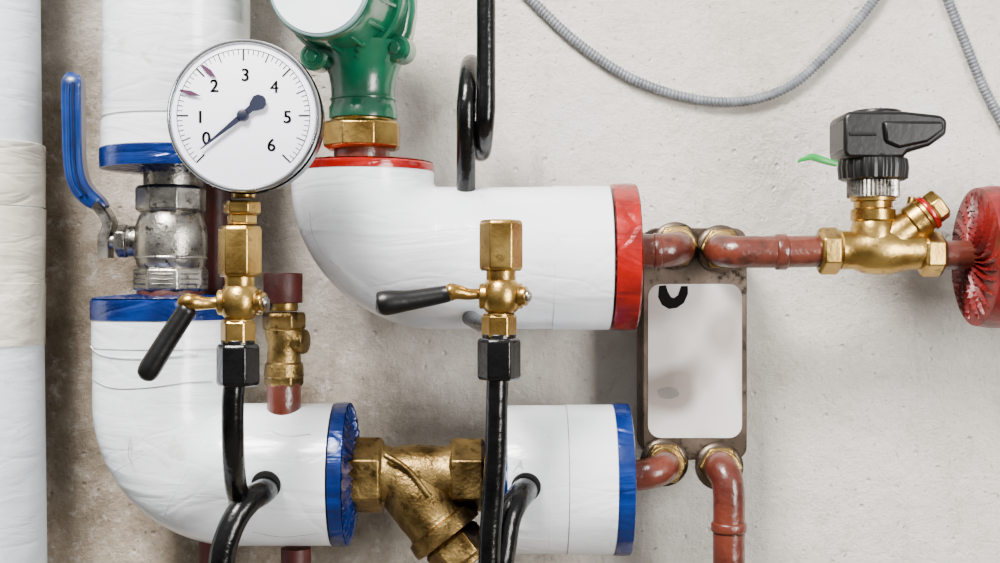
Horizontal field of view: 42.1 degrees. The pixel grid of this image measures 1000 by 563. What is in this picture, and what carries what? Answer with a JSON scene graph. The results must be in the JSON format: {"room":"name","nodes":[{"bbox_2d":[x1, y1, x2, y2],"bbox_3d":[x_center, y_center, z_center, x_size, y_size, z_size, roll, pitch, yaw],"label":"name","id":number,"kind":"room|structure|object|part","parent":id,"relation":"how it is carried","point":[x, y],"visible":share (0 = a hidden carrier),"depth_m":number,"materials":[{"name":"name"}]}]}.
{"room":"mechanical room","nodes":[
{"label":"mechanical room","id":0,"kind":"room"},
{"bbox_2d":[41,0,999,562],"bbox_3d":[0.000,-0.100,1.360,4.400,2.800,0.120,0,0,0],"label":"wall","id":1,"kind":"structure","parent":0,"point":[873,402],"depth_m":1.30,"materials":[{"name":"paint"}]},
{"bbox_2d":[99,0,249,174],"bbox_3d":[-0.296,-0.379,1.190,0.137,0.562,0.137,0,0,0],"label":"supply pipe","id":2,"kind":"object","parent":1,"relation":"attached to","point":[146,44],"visible":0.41,"depth_m":1.13,"materials":[{"name":"white plastic"}]},
{"bbox_2d":[89,294,359,546],"bbox_3d":[-0.251,0.127,1.190,0.244,0.231,0.134,0,0,0],"label":"pipe","id":3,"kind":"object","parent":1,"relation":"attached to","point":[160,439],"visible":0.72,"depth_m":1.13,"materials":[{"name":"white plastic"}]},
{"bbox_2d":[61,72,207,296],"bbox_3d":[-0.332,-0.084,1.188,0.128,0.210,0.066,0,0,0],"label":"valve","id":4,"kind":"object","parent":3,"relation":"on","point":[168,241],"visible":0.97,"depth_m":1.17,"materials":[{"name":"silver metal"}]},
{"bbox_2d":[137,225,269,502],"bbox_3d":[-0.235,0.084,1.088,0.104,0.257,0.133,0,0,0],"label":"shutoff valve","id":5,"kind":"object","parent":3,"relation":"attached to","point":[239,302],"visible":0.95,"depth_m":1.03,"materials":[{"name":"gold metal"}]},
{"bbox_3d":[-0.264,0.048,1.030,0.046,0.063,0.018,0,0,-3],"label":"lever handle","id":6,"kind":"part","parent":5,"relation":"part of","materials":[{"name":"black plastic"}]},
{"bbox_3d":[-0.236,0.016,1.033,0.040,0.015,0.015,0,0,-8],"label":"lever arm","id":7,"kind":"part","parent":5,"relation":"part of","materials":[{"name":"gold metal"}]},
{"bbox_2d":[167,39,324,224],"bbox_3d":[-0.200,-0.117,1.031,0.122,0.145,0.048,0,0,0],"label":"pressure gauge","id":8,"kind":"object","parent":5,"relation":"on","point":[245,117],"visible":1,"depth_m":1.01,"materials":[{"name":"silver metal"}]},
{"bbox_2d":[223,193,260,224],"bbox_3d":[-0.206,-0.062,1.038,0.030,0.034,0.026,0,0,0],"label":"nut","id":9,"kind":"object","parent":8,"relation":"attached to","point":[239,212],"depth_m":1.03,"materials":[{"name":"gold metal"}]},
{"bbox_2d":[208,470,280,562],"bbox_3d":[-0.214,0.222,1.101,0.034,0.118,0.081,0,0,29],"label":"tube","id":10,"kind":"object","parent":3,"relation":"attached to","point":[265,485],"visible":0.95,"depth_m":1.08,"materials":[{"name":"black rubber"}]},
{"bbox_2d":[262,273,310,414],"bbox_3d":[-0.193,0.059,1.175,0.043,0.133,0.036,0,0,0],"label":"valve","id":11,"kind":"object","parent":3,"relation":"attached to","point":[286,335],"visible":0.95,"depth_m":1.16,"materials":[{"name":"gold metal"}]},
{"bbox_2d":[291,156,642,330],"bbox_3d":[-0.032,-0.034,1.190,0.319,0.157,0.136,0,0,0],"label":"pipe","id":12,"kind":"object","parent":1,"relation":"attached to","point":[371,225],"visible":0.94,"depth_m":1.13,"materials":[{"name":"white plastic"}]},
{"bbox_2d":[323,116,399,156],"bbox_3d":[-0.126,-0.128,1.190,0.068,0.048,0.068,0,0,0],"label":"pipe fitting","id":13,"kind":"object","parent":12,"relation":"on","point":[349,135],"visible":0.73,"depth_m":1.16,"materials":[{"name":"gold metal"}]},
{"bbox_2d":[270,0,417,120],"bbox_3d":[-0.136,-0.232,1.157,0.122,0.168,0.153,0,0,0],"label":"pump","id":14,"kind":"object","parent":13,"relation":"on","point":[363,46],"visible":0.98,"depth_m":1.16,"materials":[{"name":"green metal"}]},
{"bbox_2d":[304,47,320,64],"bbox_3d":[-0.168,-0.201,1.162,0.015,0.016,0.004,0,0,10],"label":"bolt","id":15,"kind":"object","parent":14,"relation":"in","point":[312,55],"depth_m":1.16,"materials":[{"name":"green metal"}]},
{"bbox_2d":[390,39,403,56],"bbox_3d":[-0.093,-0.209,1.162,0.015,0.016,0.004,0,0,10],"label":"bolt","id":16,"kind":"object","parent":14,"relation":"in","point":[396,45],"depth_m":1.16,"materials":[{"name":"green metal"}]},
{"bbox_2d":[376,219,531,562],"bbox_3d":[-0.037,0.113,1.089,0.125,0.325,0.125,0,0,0],"label":"shutoff valve","id":17,"kind":"object","parent":12,"relation":"attached to","point":[500,295],"visible":1,"depth_m":1.04,"materials":[{"name":"gold metal"}]},
{"bbox_3d":[-0.068,0.015,1.040,0.063,0.024,0.020,0,0,-5],"label":"lever handle","id":18,"kind":"part","parent":17,"relation":"part of","materials":[{"name":"black plastic"}]},
{"bbox_3d":[-0.026,0.009,1.046,0.038,0.016,0.014,0,0,-9],"label":"lever arm","id":19,"kind":"part","parent":17,"relation":"part of","materials":[{"name":"gold metal"}]},
{"bbox_2d":[456,0,495,191],"bbox_3d":[-0.022,-0.193,1.185,0.035,0.248,0.106,0,0,0],"label":"tube","id":20,"kind":"object","parent":12,"relation":"attached to","point":[476,96],"visible":0.99,"depth_m":1.14,"materials":[{"name":"black rubber"}]},
{"bbox_2d":[504,403,636,555],"bbox_3d":[0.053,0.181,1.181,0.136,0.138,0.155,0,0,0],"label":"pipe","id":21,"kind":"object","parent":1,"relation":"attached to","point":[582,457],"visible":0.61,"depth_m":1.13,"materials":[{"name":"white plastic"}]},
{"bbox_2d":[347,437,484,562],"bbox_3d":[-0.079,0.205,1.181,0.138,0.126,0.073,0,0,0],"label":"y-strainer","id":22,"kind":"object","parent":21,"relation":"attached to","point":[433,493],"visible":0.91,"depth_m":1.16,"materials":[{"name":"brown metal"}]},
{"bbox_3d":[-0.066,0.205,1.180,0.093,0.096,0.071,0,0,0],"label":"strainer leg","id":23,"kind":"part","parent":22,"relation":"part of","materials":[{"name":"brown metal"}]},
{"bbox_2d":[500,473,540,562],"bbox_3d":[0.013,0.231,1.101,0.028,0.133,0.076,0,0,24],"label":"tube","id":24,"kind":"object","parent":21,"relation":"attached to","point":[525,487],"visible":0.82,"depth_m":1.08,"materials":[{"name":"black rubber"}]},
{"bbox_2d":[637,222,746,488],"bbox_3d":[0.183,0.070,1.254,0.101,0.253,0.089,0,0,0],"label":"plate heat exchanger","id":25,"kind":"object","parent":1,"relation":"attached to","point":[692,326],"visible":0.69,"depth_m":1.23,"materials":[{"name":"silver metal"}]},
{"bbox_3d":[0.184,0.059,1.288,0.096,0.217,0.002,0,0,0],"label":"pressed plate","id":26,"kind":"part","parent":25,"relation":"part of","materials":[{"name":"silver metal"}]},
{"bbox_3d":[0.184,0.059,1.268,0.096,0.217,0.002,0,0,0],"label":"pressed plate","id":27,"kind":"part","parent":25,"relation":"part of","materials":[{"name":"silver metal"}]},
{"bbox_3d":[0.184,0.059,1.278,0.096,0.217,0.002,0,0,0],"label":"pressed plate","id":28,"kind":"part","parent":25,"relation":"part of","materials":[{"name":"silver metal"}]},
{"bbox_3d":[0.184,0.059,1.253,0.096,0.217,0.002,0,0,0],"label":"pressed plate","id":29,"kind":"part","parent":25,"relation":"part of","materials":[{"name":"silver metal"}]},
{"bbox_3d":[0.184,0.059,1.243,0.096,0.217,0.002,0,0,0],"label":"pressed plate","id":30,"kind":"part","parent":25,"relation":"part of","materials":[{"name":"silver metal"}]},
{"bbox_3d":[0.184,0.059,1.263,0.096,0.217,0.002,0,0,0],"label":"pressed plate","id":31,"kind":"part","parent":25,"relation":"part of","materials":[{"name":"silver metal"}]},
{"bbox_2d":[636,450,680,490],"bbox_3d":[0.138,0.174,1.202,0.066,0.035,0.056,0,0,0],"label":"pipe","id":32,"kind":"object","parent":25,"relation":"attached to","point":[658,470],"visible":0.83,"depth_m":1.18,"materials":[{"name":"red metal"}]},
{"bbox_2d":[643,231,694,268],"bbox_3d":[0.147,-0.030,1.201,0.074,0.037,0.059,0,0,0],"label":"pipe","id":33,"kind":"object","parent":25,"relation":"attached to","point":[676,248],"visible":0.8,"depth_m":1.18,"materials":[{"name":"brown metal"}]},
{"bbox_2d":[704,234,979,269],"bbox_3d":[0.313,-0.028,1.189,0.250,0.034,0.054,0,0,7],"label":"pipe","id":34,"kind":"object","parent":25,"relation":"attached to","point":[779,251],"visible":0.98,"depth_m":1.18,"materials":[{"name":"brown metal"}]},
{"bbox_2d":[951,186,999,327],"bbox_3d":[0.543,-0.022,1.190,0.233,0.130,0.130,0,0,0],"label":"pipe","id":35,"kind":"object","parent":34,"relation":"attached to","point":[977,221],"visible":0.91,"depth_m":1.17,"materials":[{"name":"red plastic"}]},
{"bbox_2d":[797,108,949,276],"bbox_3d":[0.338,-0.080,1.188,0.142,0.151,0.064,0,0,0],"label":"valve","id":36,"kind":"object","parent":35,"relation":"attached to","point":[869,147],"visible":1,"depth_m":1.17,"materials":[{"name":"gold metal"}]},
{"bbox_3d":[0.369,-0.131,1.163,0.054,0.024,0.011,0,0,0],"label":"actuator arm","id":37,"kind":"part","parent":36,"relation":"part of","materials":[{"name":"black plastic"}]},
{"bbox_2d":[525,0,879,106],"bbox_3d":[0.189,-0.258,1.293,0.437,0.170,0.010,0,0,0],"label":"conduit","id":38,"kind":"object","parent":1,"relation":"attached to","point":[537,5],"visible":1,"depth_m":1.29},
{"bbox_2d":[943,0,999,125],"bbox_3d":[0.501,-0.185,1.293,0.157,0.292,0.010,0,0,0],"label":"conduit","id":39,"kind":"object","parent":1,"relation":"attached to","point":[959,28],"visible":1,"depth_m":1.29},
{"bbox_3d":[0.000,1.350,-0.140,4.400,0.100,3.120,0,0,0],"label":"floor","id":40,"kind":"structure","parent":0,"visible":0},
{"bbox_2d":[0,0,46,562],"bbox_3d":[-0.490,0.325,1.200,0.161,1.945,0.142,0,0,0],"label":"riser pipe","id":41,"kind":"object","parent":40,"relation":"on","point":[23,495],"visible":1,"depth_m":1.17,"materials":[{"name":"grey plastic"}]},
{"bbox_2d":[199,182,230,562],"bbox_3d":[-0.278,0.471,1.266,0.032,1.646,0.027,0,0,0],"label":"pipe","id":42,"kind":"object","parent":40,"relation":"on","point":[214,217],"visible":0.23,"depth_m":1.25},
{"bbox_2d":[281,546,310,562],"bbox_3d":[-0.188,0.768,1.200,0.028,1.045,0.028,0,0,0],"label":"pipe","id":43,"kind":"object","parent":40,"relation":"on","point":[289,554],"visible":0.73,"depth_m":1.19,"materials":[{"name":"red metal"}]},
{"bbox_2d":[704,451,746,562],"bbox_3d":[0.208,0.722,1.201,0.036,1.129,0.059,0,0,0],"label":"pipe","id":44,"kind":"object","parent":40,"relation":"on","point":[728,525],"visible":1,"depth_m":1.18,"materials":[{"name":"red metal"}]}
]}

